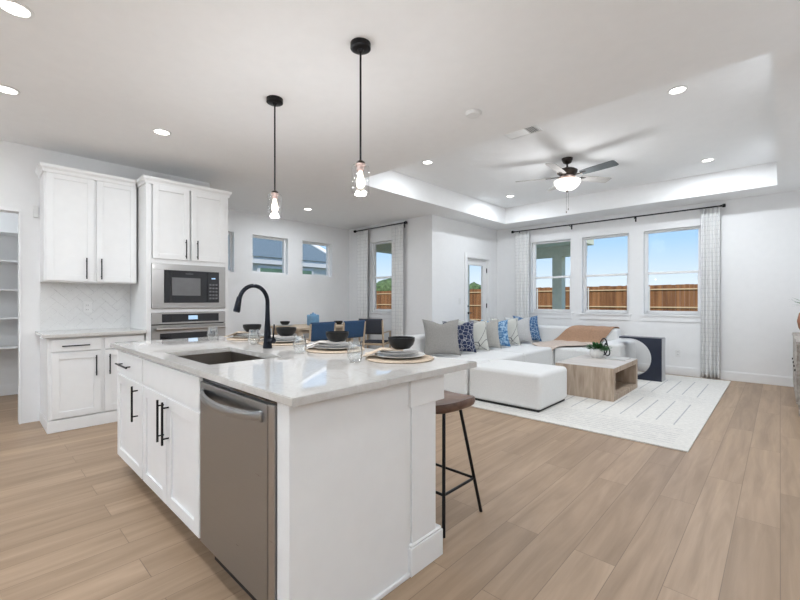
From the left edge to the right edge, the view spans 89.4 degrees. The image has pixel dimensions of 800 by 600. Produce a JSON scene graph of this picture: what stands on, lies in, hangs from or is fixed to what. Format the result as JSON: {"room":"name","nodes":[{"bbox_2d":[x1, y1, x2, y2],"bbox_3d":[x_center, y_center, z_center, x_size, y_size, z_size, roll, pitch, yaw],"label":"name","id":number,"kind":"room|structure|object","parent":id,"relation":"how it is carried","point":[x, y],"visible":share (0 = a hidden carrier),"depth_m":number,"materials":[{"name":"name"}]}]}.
{"room":"open-plan kitchen","nodes":[
{"label":"open-plan kitchen","id":0,"kind":"room"},
{"bbox_2d":[0,212,17,384],"bbox_3d":[-5.543,-0.365,4.952,0.160,3.200,1.820,0,0,43],"label":"wall","id":1,"kind":"structure","parent":0,"point":[8,221],"depth_m":5.29,"materials":[{"name":"paint"}]},
{"bbox_2d":[0,230,17,349],"bbox_3d":[-5.359,-0.130,4.775,0.350,1.470,1.575,0,0,43],"label":"pantry shelves","id":2,"kind":"object","parent":1,"relation":"attached to","point":[6,233],"visible":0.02,"depth_m":5.08,"materials":[{"name":"paint"}]},
{"bbox_2d":[0,383,17,395],"bbox_3d":[-5.479,1.165,4.891,0.016,0.140,1.580,0,0,43],"label":"baseboard","id":3,"kind":"structure","parent":1,"relation":"attached to","point":[8,389],"depth_m":5.28,"materials":[{"name":"paint"}]},
{"bbox_2d":[0,140,209,423],"bbox_3d":[-4.524,-0.365,3.355,0.132,3.200,5.690,0,0,43],"label":"wall","id":4,"kind":"structure","parent":0,"point":[19,181],"depth_m":4.15,"materials":[{"name":"paint"}]},
{"bbox_2d":[0,206,20,423],"bbox_3d":[-4.216,0.159,3.690,0.146,2.152,1.104,0,0,43],"label":"trim","id":5,"kind":"structure","parent":4,"relation":"attached to","point":[2,209],"depth_m":4.04,"materials":[{"name":"paint"}]},
{"bbox_2d":[33,205,37,217],"bbox_3d":[-3.712,-0.905,4.121,0.025,0.120,0.038,0,0,43],"label":"door chime","id":6,"kind":"object","parent":4,"relation":"attached to","point":[35,208],"visible":1,"depth_m":4.11,"materials":[{"name":"white plastic"}]},
{"bbox_2d":[35,162,136,284],"bbox_3d":[-3.304,-0.755,4.290,0.388,1.140,0.812,0,0,43],"label":"upper cabinet","id":7,"kind":"object","parent":4,"relation":"attached to","point":[88,219],"visible":1,"depth_m":4.16,"materials":[{"name":"paint"}]},
{"bbox_2d":[83,302,91,312],"bbox_3d":[-3.422,0.075,4.426,0.009,0.120,0.075,0,0,43],"label":"wall outlet","id":8,"kind":"object","parent":4,"relation":"attached to","point":[87,306],"visible":1,"depth_m":4.42,"materials":[{"name":"white plastic"}]},
{"bbox_2d":[228,210,348,341],"bbox_3d":[-2.402,-0.365,7.708,0.160,3.200,3.560,0,0,43],"label":"wall","id":9,"kind":"structure","parent":0,"point":[293,296],"depth_m":7.84,"materials":[{"name":"paint"}]},
{"bbox_2d":[228,232,231,271],"bbox_3d":[-3.237,-0.848,6.874,0.065,0.695,0.740,0,0,43],"label":"window","id":10,"kind":"structure","parent":9,"relation":"in","point":[229,233],"depth_m":7.11,"materials":[{"name":"paint"}]},
{"bbox_2d":[253,235,285,274],"bbox_3d":[-2.504,-0.848,7.654,0.065,0.695,0.720,0,0,43],"label":"window","id":11,"kind":"structure","parent":9,"relation":"in","point":[254,236],"depth_m":7.88,"materials":[{"name":"paint"}]},
{"bbox_2d":[303,241,328,276],"bbox_3d":[-1.785,-0.848,8.418,0.065,0.695,0.720,0,0,43],"label":"window","id":12,"kind":"structure","parent":9,"relation":"in","point":[310,243],"depth_m":8.63,"materials":[{"name":"paint"}]},
{"bbox_2d":[349,214,436,348],"bbox_3d":[-0.275,-0.365,8.261,2.500,3.200,0.160,0,0,43],"label":"wall","id":13,"kind":"structure","parent":0,"point":[419,233],"depth_m":7.69,"materials":[{"name":"paint"}]},
{"bbox_2d":[368,241,391,317],"bbox_3d":[-0.309,-0.427,8.262,0.870,1.565,0.185,0,0,43],"label":"window","id":14,"kind":"structure","parent":13,"relation":"in","point":[377,313],"depth_m":8.46,"materials":[{"name":"paint"}]},
{"bbox_2d":[353,221,406,232],"bbox_3d":[-0.407,-1.456,8.194,1.520,0.103,0.118,0,0,43],"label":"curtain rod","id":15,"kind":"object","parent":13,"relation":"attached to","point":[404,222],"visible":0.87,"depth_m":8.05,"materials":[{"name":"black metal"}]},
{"bbox_2d":[357,230,367,347],"bbox_3d":[-0.791,-0.122,8.513,0.344,2.685,0.072,0,0,43],"label":"curtain","id":16,"kind":"object","parent":15,"relation":"hanging from","point":[362,236],"visible":0.75,"depth_m":8.51,"materials":[{"name":"white fabric"}]},
{"bbox_2d":[391,224,402,347],"bbox_3d":[-0.052,-0.122,7.817,0.065,2.685,0.313,0,0,-43],"label":"curtain","id":17,"kind":"object","parent":15,"relation":"hanging from","point":[397,230],"visible":0.84,"depth_m":7.82,"materials":[{"name":"white fabric"}]},
{"bbox_2d":[0,0,799,229],"bbox_3d":[-0.169,-1.750,3.295,10.260,0.370,11.870,0,0,43],"label":"ceiling","id":18,"kind":"structure","parent":0,"point":[94,79],"depth_m":3.25,"materials":[{"name":"paint"}]},
{"bbox_2d":[0,84,20,94],"bbox_3d":[-2.918,-1.562,2.998,0.156,0.007,0.156,0,0,43],"label":"recessed light","id":19,"kind":"object","parent":18,"relation":"in","point":[5,89],"visible":1,"depth_m":3.01,"materials":[{"name":"white plastic"}]},
{"bbox_2d":[0,0,34,18],"bbox_3d":[-2.062,-1.562,2.165,0.156,0.007,0.156,0,0,43],"label":"recessed light","id":20,"kind":"object","parent":18,"relation":"in","point":[12,7],"visible":1,"depth_m":2.17,"materials":[{"name":"white plastic"}]},
{"bbox_2d":[152,128,171,135],"bbox_3d":[-2.209,-1.562,3.752,0.156,0.007,0.156,0,0,43],"label":"recessed light","id":21,"kind":"object","parent":18,"relation":"in","point":[159,131],"visible":1,"depth_m":3.74,"materials":[{"name":"white plastic"}]},
{"bbox_2d":[266,95,282,211],"bbox_3d":[-0.972,-1.107,3.141,0.124,0.915,0.124,0,0,43],"label":"pendant light","id":22,"kind":"object","parent":18,"relation":"hanging from","point":[273,100],"visible":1,"depth_m":3.13,"materials":[{"name":"black metal"}]},
{"bbox_2d":[271,192,278,198],"bbox_3d":[-0.972,-0.810,3.141,0.060,0.041,0.060,0,0,43],"label":"socket","id":23,"kind":"object","parent":22,"relation":"attached to","point":[275,195],"depth_m":3.12,"materials":[{"name":"silver metal"}]},
{"bbox_2d":[350,37,370,187],"bbox_3d":[-0.241,-1.107,2.466,0.124,0.915,0.124,0,0,43],"label":"pendant light","id":24,"kind":"object","parent":18,"relation":"hanging from","point":[360,46],"visible":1,"depth_m":2.46,"materials":[{"name":"black metal"}]},
{"bbox_2d":[356,163,364,171],"bbox_3d":[-0.241,-0.810,2.466,0.060,0.041,0.060,0,0,43],"label":"socket","id":25,"kind":"object","parent":24,"relation":"attached to","point":[360,166],"depth_m":2.45,"materials":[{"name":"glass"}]},
{"bbox_2d":[422,160,432,163],"bbox_3d":[0.376,-1.881,5.508,0.156,0.007,0.156,0,0,43],"label":"recessed light","id":26,"kind":"object","parent":18,"relation":"in","point":[424,161],"visible":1,"depth_m":5.51,"materials":[{"name":"white plastic"}]},
{"bbox_2d":[466,109,480,118],"bbox_3d":[0.611,-1.549,3.365,0.130,0.032,0.130,0,0,43],"label":"smoke detector","id":27,"kind":"object","parent":18,"relation":"attached to","point":[472,113],"visible":1,"depth_m":3.33,"materials":[{"name":"white plastic"}]},
{"bbox_2d":[504,125,542,139],"bbox_3d":[1.368,-1.880,4.520,0.380,0.010,0.220,0,0,43],"label":"ceiling vent","id":28,"kind":"object","parent":18,"relation":"in","point":[533,129],"visible":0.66,"depth_m":4.52,"materials":[{"name":"white plastic"}]},
{"bbox_2d":[515,157,618,212],"bbox_3d":[2.201,-1.524,5.332,1.284,0.722,1.249,0,0,43],"label":"ceiling fan","id":29,"kind":"object","parent":18,"relation":"hanging from","point":[567,181],"visible":1,"depth_m":5.27,"materials":[{"name":"brown metal"}]},
{"bbox_2d":[667,85,687,94],"bbox_3d":[2.485,-1.881,3.621,0.156,0.007,0.156,0,0,43],"label":"recessed light","id":30,"kind":"object","parent":18,"relation":"in","point":[678,89],"visible":1,"depth_m":3.62,"materials":[{"name":"white plastic"}]},
{"bbox_2d":[700,158,714,161],"bbox_3d":[4.128,-1.881,5.426,0.156,0.007,0.156,0,0,43],"label":"recessed light","id":31,"kind":"object","parent":18,"relation":"in","point":[707,159],"visible":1,"depth_m":5.43,"materials":[{"name":"white plastic"}]},
{"bbox_2d":[0,371,799,599],"bbox_3d":[-0.169,1.295,3.295,10.260,0.120,11.870,0,0,43],"label":"floor","id":32,"kind":"structure","parent":0,"point":[568,513],"depth_m":2.31,"materials":[{"name":"brown wood"}]},
{"bbox_2d":[39,334,143,433],"bbox_3d":[-3.193,0.792,4.212,0.658,0.885,0.788,0,0,43],"label":"base cabinet","id":33,"kind":"object","parent":32,"relation":"on","point":[78,375],"visible":0.69,"depth_m":3.92,"materials":[{"name":"paint"}]},
{"bbox_2d":[35,327,146,338],"bbox_3d":[-3.202,0.332,4.204,0.655,0.033,0.828,0,0,43],"label":"countertop","id":34,"kind":"structure","parent":33,"relation":"on","point":[106,331],"depth_m":4.07,"materials":[{"name":"white stone"}]},
{"bbox_2d":[130,175,231,340],"bbox_3d":[-2.610,-0.045,4.821,0.673,2.560,0.946,0,0,43],"label":"tall cabinet","id":35,"kind":"object","parent":32,"relation":"on","point":[181,223],"visible":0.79,"depth_m":4.53,"materials":[{"name":"paint"}]},
{"bbox_2d":[151,263,224,308],"bbox_3d":[-2.567,-0.157,4.784,0.506,0.493,0.788,0,0,43],"label":"microwave","id":36,"kind":"object","parent":35,"relation":"in","point":[173,286],"visible":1,"depth_m":4.58,"materials":[{"name":"silver metal"}]},
{"bbox_2d":[151,312,224,339],"bbox_3d":[-2.560,0.492,4.778,0.624,0.715,0.788,0,0,43],"label":"wall oven","id":37,"kind":"object","parent":35,"relation":"in","point":[167,325],"visible":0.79,"depth_m":4.57,"materials":[{"name":"metal"}]},
{"bbox_2d":[200,378,276,599],"bbox_3d":[-0.502,0.794,1.847,0.668,0.882,0.656,0,0,43],"label":"dishwasher","id":38,"kind":"object","parent":32,"relation":"on","point":[238,428],"visible":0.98,"depth_m":1.60,"materials":[{"name":"metal"}]},
{"bbox_2d":[115,350,443,599],"bbox_3d":[-0.935,0.793,2.448,2.324,0.884,0.891,0,0,43],"label":"kitchen island","id":39,"kind":"object","parent":32,"relation":"on","point":[356,473],"visible":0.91,"depth_m":1.70,"materials":[{"name":"paint"}]},
{"bbox_2d":[110,335,476,406],"bbox_3d":[-0.891,0.336,2.589,2.520,0.030,1.105,0,0,43],"label":"island countertop","id":40,"kind":"structure","parent":39,"relation":"on","point":[286,377],"depth_m":1.94,"materials":[{"name":"white stone"}]},
{"bbox_2d":[178,351,265,364],"bbox_3d":[-1.059,0.464,2.399,0.718,0.222,0.443,0,0,43],"label":"sink","id":41,"kind":"object","parent":40,"relation":"in","point":[221,357],"visible":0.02,"depth_m":2.70,"materials":[{"name":"silver metal"}]},
{"bbox_2d":[227,336,263,340],"bbox_3d":[-1.262,0.316,3.417,0.380,0.010,0.380,0,0,43],"label":"placemat","id":42,"kind":"object","parent":40,"relation":"on","point":[229,338],"visible":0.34,"depth_m":3.31,"materials":[{"name":"wicker"}]},
{"bbox_2d":[233,334,263,337],"bbox_3d":[-1.262,0.303,3.417,0.280,0.017,0.280,0,0,43],"label":"dinner plate","id":43,"kind":"object","parent":42,"relation":"on","point":[262,335],"visible":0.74,"depth_m":3.39,"materials":[{"name":"white ceramic"}]},
{"bbox_2d":[224,331,253,336],"bbox_3d":[-1.349,0.284,3.421,0.216,0.046,0.142,0,0,1],"label":"napkin","id":44,"kind":"object","parent":43,"relation":"on","point":[235,333],"visible":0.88,"depth_m":3.38,"materials":[{"name":"fabric"}]},
{"bbox_2d":[243,324,260,331],"bbox_3d":[-1.252,0.234,3.425,0.148,0.062,0.148,0,0,43],"label":"bowl","id":45,"kind":"object","parent":44,"relation":"on","point":[247,327],"visible":0.97,"depth_m":3.37,"materials":[{"name":"black ceramic"}]},
{"bbox_2d":[237,332,263,335],"bbox_3d":[-1.262,0.287,3.417,0.220,0.016,0.220,0,0,43],"label":"salad plate","id":46,"kind":"object","parent":43,"relation":"on","point":[254,333],"visible":0.91,"depth_m":3.43,"materials":[{"name":"grey ceramic"}]},
{"bbox_2d":[233,284,275,348],"bbox_3d":[-0.951,0.105,2.643,0.096,0.431,0.264,0,0,43],"label":"faucet","id":47,"kind":"object","parent":40,"relation":"on","point":[267,343],"visible":1,"depth_m":2.70,"materials":[{"name":"black metal"}]},
{"bbox_2d":[258,340,309,345],"bbox_3d":[-0.868,0.316,3.047,0.380,0.010,0.380,0,0,43],"label":"placemat","id":48,"kind":"object","parent":40,"relation":"on","point":[301,342],"visible":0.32,"depth_m":2.94,"materials":[{"name":"beige wicker"}]},
{"bbox_2d":[275,338,303,342],"bbox_3d":[-0.868,0.303,3.047,0.280,0.017,0.280,0,0,43],"label":"dinner plate","id":49,"kind":"object","parent":48,"relation":"on","point":[297,339],"visible":0.52,"depth_m":2.99,"materials":[{"name":"white ceramic"}]},
{"bbox_2d":[256,335,287,341],"bbox_3d":[-0.956,0.284,3.051,0.216,0.046,0.142,0,0,1],"label":"napkin","id":50,"kind":"object","parent":49,"relation":"on","point":[271,335],"visible":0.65,"depth_m":3.01,"materials":[{"name":"fabric"}]},
{"bbox_2d":[276,327,295,335],"bbox_3d":[-0.859,0.234,3.054,0.148,0.062,0.148,0,0,43],"label":"bowl","id":51,"kind":"object","parent":50,"relation":"on","point":[282,331],"visible":1,"depth_m":3.00,"materials":[{"name":"black ceramic"}]},
{"bbox_2d":[271,336,299,340],"bbox_3d":[-0.868,0.287,3.047,0.220,0.016,0.220,0,0,43],"label":"salad plate","id":52,"kind":"object","parent":49,"relation":"on","point":[288,337],"visible":0.73,"depth_m":3.07,"materials":[{"name":"grey ceramic"}]},
{"bbox_2d":[293,335,306,353],"bbox_3d":[-0.610,0.267,2.461,0.084,0.108,0.084,0,0,43],"label":"drinking glass","id":53,"kind":"object","parent":40,"relation":"on","point":[294,335],"visible":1,"depth_m":2.46,"materials":[{"name":"glass"}]},
{"bbox_2d":[306,346,364,353],"bbox_3d":[-0.417,0.316,2.622,0.380,0.010,0.380,0,0,43],"label":"placemat","id":54,"kind":"object","parent":40,"relation":"on","point":[313,349],"visible":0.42,"depth_m":2.52,"materials":[{"name":"beige wicker"}]},
{"bbox_2d":[314,344,356,349],"bbox_3d":[-0.417,0.303,2.622,0.280,0.017,0.280,0,0,43],"label":"dinner plate","id":55,"kind":"object","parent":54,"relation":"on","point":[351,345],"visible":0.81,"depth_m":2.61,"materials":[{"name":"white ceramic"}]},
{"bbox_2d":[303,341,337,347],"bbox_3d":[-0.504,0.284,2.626,0.216,0.046,0.142,0,0,1],"label":"napkin","id":56,"kind":"object","parent":55,"relation":"on","point":[318,342],"visible":0.8,"depth_m":2.58,"materials":[{"name":"fabric"}]},
{"bbox_2d":[326,331,348,341],"bbox_3d":[-0.407,0.234,2.630,0.148,0.062,0.148,0,0,43],"label":"bowl","id":57,"kind":"object","parent":56,"relation":"on","point":[333,336],"visible":1,"depth_m":2.58,"materials":[{"name":"black ceramic"}]},
{"bbox_2d":[319,342,352,346],"bbox_3d":[-0.417,0.287,2.622,0.220,0.016,0.220,0,0,43],"label":"salad plate","id":58,"kind":"object","parent":55,"relation":"on","point":[339,344],"visible":0.9,"depth_m":2.64,"materials":[{"name":"grey ceramic"}]},
{"bbox_2d":[347,341,362,362],"bbox_3d":[-0.235,0.267,2.108,0.084,0.108,0.084,0,0,43],"label":"drinking glass","id":59,"kind":"object","parent":40,"relation":"on","point":[360,341],"visible":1,"depth_m":2.10,"materials":[{"name":"glass"}]},
{"bbox_2d":[365,354,433,363],"bbox_3d":[-0.001,0.316,2.232,0.380,0.010,0.380,0,0,43],"label":"placemat","id":60,"kind":"object","parent":40,"relation":"on","point":[373,358],"visible":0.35,"depth_m":2.13,"materials":[{"name":"beige wicker"}]},
{"bbox_2d":[375,352,424,358],"bbox_3d":[-0.001,0.303,2.232,0.280,0.017,0.280,0,0,43],"label":"dinner plate","id":61,"kind":"object","parent":60,"relation":"on","point":[379,354],"visible":0.66,"depth_m":2.21,"materials":[{"name":"white ceramic"}]},
{"bbox_2d":[363,347,402,356],"bbox_3d":[-0.089,0.284,2.236,0.216,0.046,0.142,0,0,1],"label":"napkin","id":62,"kind":"object","parent":61,"relation":"on","point":[381,348],"visible":0.88,"depth_m":2.20,"materials":[{"name":"white fabric"}]},
{"bbox_2d":[388,336,414,348],"bbox_3d":[0.008,0.234,2.239,0.148,0.062,0.148,0,0,43],"label":"bowl","id":63,"kind":"object","parent":62,"relation":"on","point":[397,342],"visible":1,"depth_m":2.19,"materials":[{"name":"black ceramic"}]},
{"bbox_2d":[380,349,419,355],"bbox_3d":[-0.001,0.287,2.232,0.220,0.016,0.220,0,0,43],"label":"salad plate","id":64,"kind":"object","parent":61,"relation":"on","point":[404,352],"visible":0.9,"depth_m":2.24,"materials":[{"name":"grey ceramic"}]},
{"bbox_2d":[270,324,352,342],"bbox_3d":[-1.602,0.848,7.478,0.980,0.775,1.260,0,0,43],"label":"dining table","id":65,"kind":"object","parent":32,"relation":"on","point":[301,329],"visible":0.21,"depth_m":7.15,"materials":[{"name":"brown wood"}]},
{"bbox_2d":[307,313,318,325],"bbox_3d":[-1.601,0.340,7.450,0.170,0.240,0.170,0,0,43],"label":"lidded jar","id":66,"kind":"object","parent":65,"relation":"on","point":[311,318],"visible":0.8,"depth_m":7.39,"materials":[{"name":"blue ceramic"}]},
{"bbox_3d":[-2.078,0.451,7.308,0.300,0.018,0.300,0,0,43],"label":"dinner plate","id":67,"kind":"object","parent":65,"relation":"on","visible":0},
{"bbox_2d":[280,321,289,324],"bbox_3d":[-2.078,0.408,7.308,0.170,0.065,0.170,0,0,43],"label":"bowl","id":68,"kind":"object","parent":67,"relation":"on","point":[281,322],"visible":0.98,"depth_m":7.25,"materials":[{"name":"ceramic"}]},
{"bbox_2d":[302,321,335,341],"bbox_3d":[-1.391,0.789,6.579,0.538,0.894,0.510,0,0,43],"label":"dining chair","id":69,"kind":"object","parent":32,"relation":"on","point":[317,330],"visible":0.37,"depth_m":6.36,"materials":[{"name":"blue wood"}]},
{"bbox_2d":[325,320,365,347],"bbox_3d":[-0.946,0.789,7.053,0.538,0.894,0.510,0,0,43],"label":"dining chair","id":70,"kind":"object","parent":32,"relation":"on","point":[355,328],"visible":0.35,"depth_m":6.91,"materials":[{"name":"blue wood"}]},
{"bbox_2d":[358,319,390,347],"bbox_3d":[-0.489,0.789,7.810,0.510,0.894,0.538,0,0,15],"label":"dining chair","id":71,"kind":"object","parent":32,"relation":"on","point":[373,326],"visible":0.68,"depth_m":7.57,"materials":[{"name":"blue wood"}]},
{"bbox_2d":[436,390,482,537],"bbox_3d":[0.230,0.895,2.369,0.374,0.683,0.404,0,0,43],"label":"bar stool","id":72,"kind":"object","parent":32,"relation":"on","point":[452,401],"visible":0.52,"depth_m":2.26,"materials":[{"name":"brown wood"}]},
{"bbox_2d":[468,371,730,451],"bbox_3d":[2.563,1.228,5.751,3.055,0.012,3.910,0,0,43],"label":"area rug","id":73,"kind":"object","parent":32,"relation":"on","point":[671,413],"visible":0.51,"depth_m":4.46,"materials":[{"name":"white carpet"}]},
{"bbox_2d":[470,359,566,411],"bbox_3d":[1.452,1.014,4.987,0.932,0.418,0.785,0,0,43],"label":"ottoman","id":74,"kind":"object","parent":73,"relation":"on","point":[535,387],"visible":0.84,"depth_m":4.70,"materials":[{"name":"white fabric"}]},
{"bbox_2d":[407,325,635,394],"bbox_3d":[2.001,0.856,6.398,2.250,0.732,3.617,0,0,43],"label":"sectional sofa","id":75,"kind":"object","parent":73,"relation":"on","point":[458,381],"visible":0.29,"depth_m":6.41,"materials":[{"name":"white fabric"}]},
{"bbox_2d":[422,319,460,355],"bbox_3d":[0.597,0.531,5.835,0.542,0.511,0.244,0,0,-2],"label":"throw pillow","id":76,"kind":"object","parent":75,"relation":"on","point":[439,338],"visible":1,"depth_m":5.76,"materials":[{"name":"grey fabric"}]},
{"bbox_2d":[442,321,476,352],"bbox_3d":[0.899,0.550,6.149,0.502,0.473,0.226,0,0,-2],"label":"throw pillow","id":77,"kind":"object","parent":75,"relation":"on","point":[465,330],"visible":0.48,"depth_m":6.08,"materials":[{"name":"blue fabric"}]},
{"bbox_2d":[458,320,489,349],"bbox_3d":[1.159,0.550,6.426,0.502,0.473,0.226,0,0,-2],"label":"throw pillow","id":78,"kind":"object","parent":75,"relation":"on","point":[479,328],"visible":0.59,"depth_m":6.36,"materials":[{"name":"white fabric"}]},
{"bbox_2d":[469,319,500,347],"bbox_3d":[1.413,0.550,6.695,0.502,0.473,0.226,0,0,-2],"label":"throw pillow","id":79,"kind":"object","parent":75,"relation":"on","point":[492,326],"visible":0.47,"depth_m":6.63,"materials":[{"name":"beige fabric"}]},
{"bbox_2d":[481,320,510,346],"bbox_3d":[1.639,0.559,6.933,0.482,0.454,0.217,0,0,-2],"label":"throw pillow","id":80,"kind":"object","parent":75,"relation":"on","point":[502,325],"visible":0.46,"depth_m":6.87,"materials":[{"name":"blue fabric"}]},
{"bbox_2d":[491,318,520,344],"bbox_3d":[1.879,0.550,7.191,0.502,0.473,0.226,0,0,-2],"label":"throw pillow","id":81,"kind":"object","parent":75,"relation":"on","point":[512,328],"visible":0.44,"depth_m":7.13,"materials":[{"name":"white fabric"}]},
{"bbox_2d":[504,317,532,342],"bbox_3d":[2.208,0.550,7.540,0.502,0.473,0.226,0,0,-2],"label":"throw pillow","id":82,"kind":"object","parent":75,"relation":"on","point":[523,325],"visible":0.57,"depth_m":7.47,"materials":[{"name":"white fabric"}]},
{"bbox_2d":[513,315,541,340],"bbox_3d":[2.459,0.540,7.820,0.526,0.492,0.240,0,0,-6],"label":"throw pillow","id":83,"kind":"object","parent":75,"relation":"on","point":[534,330],"visible":0.51,"depth_m":7.77,"materials":[{"name":"blue fabric"}]},
{"bbox_2d":[531,325,618,349],"bbox_3d":[3.125,0.669,7.260,1.491,0.426,0.770,0,0,-4],"label":"throw blanket","id":84,"kind":"object","parent":75,"relation":"on","point":[576,335],"visible":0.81,"depth_m":7.23,"materials":[{"name":"beige fabric"}]},
{"bbox_2d":[555,354,637,401],"bbox_3d":[2.698,1.021,5.520,0.708,0.402,1.120,0,0,43],"label":"coffee table","id":85,"kind":"object","parent":73,"relation":"on","point":[604,379],"visible":0.9,"depth_m":5.17,"materials":[{"name":"brown wood"}]},
{"bbox_2d":[586,342,610,357],"bbox_3d":[2.842,0.699,5.809,0.385,0.242,0.389,0,0,17],"label":"potted plant","id":86,"kind":"object","parent":85,"relation":"on","point":[597,350],"visible":1,"depth_m":5.75,"materials":[{"name":"green plant"}]},
{"bbox_2d":[599,338,609,355],"bbox_3d":[3.001,0.680,5.939,0.153,0.265,0.104,0,0,43],"label":"knot","id":87,"kind":"object","parent":85,"relation":"on","point":[606,343],"visible":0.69,"depth_m":5.94,"materials":[{"name":"black metal"}]},
{"bbox_2d":[605,356,630,360],"bbox_3d":[3.053,0.811,5.668,0.262,0.016,0.280,0,0,43],"label":"book","id":88,"kind":"object","parent":85,"relation":"on","point":[609,357],"visible":1,"depth_m":5.60,"materials":[{"name":"white paper"}]},
{"bbox_2d":[615,381,635,400],"bbox_3d":[2.698,1.192,5.520,0.708,0.060,0.970,0,0,43],"label":"shelf","id":89,"kind":"object","parent":85,"relation":"attached to","point":[622,388],"depth_m":5.42,"materials":[{"name":"brown wood"}]},
{"bbox_2d":[619,335,664,381],"bbox_3d":[3.794,0.897,6.343,0.586,0.648,0.240,0,0,43],"label":"side table","id":90,"kind":"object","parent":73,"relation":"on","point":[656,345],"visible":0.9,"depth_m":6.13,"materials":[{"name":"blue paint"}]},
{"bbox_2d":[792,332,799,416],"bbox_3d":[4.929,0.835,4.768,0.422,0.800,1.760,0,0,43],"label":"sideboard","id":91,"kind":"object","parent":32,"relation":"on","point":[796,335],"visible":1,"depth_m":4.31,"materials":[{"name":"brown wood"}]},
{"bbox_2d":[792,297,799,328],"bbox_3d":[5.225,0.172,5.170,0.440,0.525,0.412,0,0,3],"label":"vase","id":92,"kind":"object","parent":91,"relation":"on","point":[798,318],"visible":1,"depth_m":5.19,"materials":[{"name":"ceramic"}]},
{"bbox_2d":[437,216,496,323],"bbox_3d":[1.369,-0.365,8.301,0.160,3.200,2.150,0,0,43],"label":"wall","id":93,"kind":"structure","parent":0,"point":[454,237],"depth_m":7.90,"materials":[{"name":"paint"}]},
{"bbox_2d":[468,258,486,319],"bbox_3d":[1.611,0.180,8.502,0.109,2.090,0.824,0,0,43],"label":"door","id":94,"kind":"structure","parent":93,"relation":"in","point":[474,262],"depth_m":8.72,"materials":[{"name":"paint"}]},
{"bbox_2d":[464,252,491,321],"bbox_3d":[1.585,0.135,8.517,0.180,2.200,1.020,0,0,43],"label":"door frame","id":95,"kind":"structure","parent":93,"relation":"attached to","point":[488,259],"depth_m":8.67,"materials":[{"name":"paint"}]},
{"bbox_2d":[497,190,799,376],"bbox_3d":[4.094,-0.375,7.324,5.470,3.220,0.160,0,0,43],"label":"wall","id":96,"kind":"structure","parent":0,"point":[760,235],"depth_m":6.27,"materials":[{"name":"paint"}]},
{"bbox_2d":[529,239,572,318],"bbox_3d":[3.088,-0.427,8.239,0.910,1.565,0.185,0,0,43],"label":"window","id":97,"kind":"structure","parent":96,"relation":"in","point":[542,313],"depth_m":8.28,"materials":[{"name":"paint"}]},
{"bbox_2d":[579,233,631,319],"bbox_3d":[3.831,-0.427,7.540,0.910,1.565,0.185,0,0,43],"label":"window","id":98,"kind":"structure","parent":96,"relation":"in","point":[587,314],"depth_m":7.58,"materials":[{"name":"paint"}]},
{"bbox_2d":[511,204,725,232],"bbox_3d":[3.727,-1.442,7.474,3.590,0.103,0.123,0,0,43],"label":"curtain rod","id":99,"kind":"object","parent":96,"relation":"attached to","point":[722,205],"visible":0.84,"depth_m":7.14,"materials":[{"name":"black metal"}]},
{"bbox_2d":[515,231,528,317],"bbox_3d":[2.572,-0.115,8.513,0.324,2.670,0.081,0,0,43],"label":"curtain","id":100,"kind":"object","parent":99,"relation":"hanging from","point":[522,238],"visible":0.67,"depth_m":8.52,"materials":[{"name":"white fabric"}]},
{"bbox_2d":[700,207,719,378],"bbox_3d":[4.872,-0.115,6.350,0.250,2.670,0.077,0,0,43],"label":"curtain","id":101,"kind":"object","parent":99,"relation":"hanging from","point":[710,217],"visible":1,"depth_m":6.34,"materials":[{"name":"white fabric"}]},
{"bbox_2d":[640,226,700,322],"bbox_3d":[4.588,-0.427,6.828,0.910,1.565,0.185,0,0,43],"label":"window","id":102,"kind":"structure","parent":96,"relation":"in","point":[670,316],"depth_m":6.81,"materials":[{"name":"paint"}]},
{"bbox_2d":[675,349,680,356],"bbox_3d":[4.615,0.875,6.718,0.075,0.120,0.009,0,0,43],"label":"wall outlet","id":103,"kind":"object","parent":96,"relation":"attached to","point":[677,352],"visible":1,"depth_m":6.72,"materials":[{"name":"white plastic"}]},
{"bbox_2d":[638,363,793,386],"bbox_3d":[4.037,1.165,7.256,5.160,0.140,0.016,0,0,43],"label":"baseboard","id":104,"kind":"structure","parent":96,"relation":"attached to","point":[676,370],"depth_m":6.20,"materials":[{"name":"paint"}]},
{"bbox_3d":[2.729,1.340,10.639,4.200,0.090,2.760,0,0,43],"label":"trim","id":105,"kind":"structure","parent":0,"visible":0},
{"bbox_2d":[376,239,593,321],"bbox_3d":[1.663,-0.065,9.761,4.250,2.900,4.600,0,0,43],"label":"patio cover","id":106,"kind":"object","parent":105,"relation":"on","point":[557,252],"visible":0.27,"depth_m":10.18,"materials":[{"name":"paint"}]},
{"label":"outside","id":107,"kind":"structure","parent":0,"visible":0},
{"bbox_3d":[3.208,1.370,10.710,70.000,0.230,60.000,0,0,43],"label":"ground","id":108,"kind":"structure","parent":107,"visible":0},
{"bbox_2d":[253,238,325,274],"bbox_3d":[-9.074,-1.025,10.259,5.723,4.820,15.115,0,0,43],"label":"neighbor house","id":109,"kind":"structure","parent":108,"relation":"on","point":[267,254],"depth_m":12.31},
{"bbox_2d":[376,278,391,290],"bbox_3d":[-2.133,-0.559,46.507,4.520,3.888,6.558,0,0,-15],"label":"tree","id":110,"kind":"object","parent":108,"relation":"on","point":[386,284],"visible":0.21,"depth_m":43.79,"materials":[{"name":"green plant"}]},
{"bbox_2d":[469,282,480,288],"bbox_3d":[6.124,-0.152,36.797,3.201,3.074,3.759,0,0,12],"label":"tree","id":111,"kind":"object","parent":108,"relation":"on","point":[473,285],"visible":0.09,"depth_m":36.05,"materials":[{"name":"green plant"}]},
{"bbox_2d":[376,284,697,321],"bbox_3d":[4.317,0.389,20.592,38.076,1.992,0.127,0,0,43],"label":"wooden fence","id":112,"kind":"object","parent":108,"relation":"on","point":[678,297],"visible":0.09,"depth_m":16.58,"materials":[{"name":"brown wood"}]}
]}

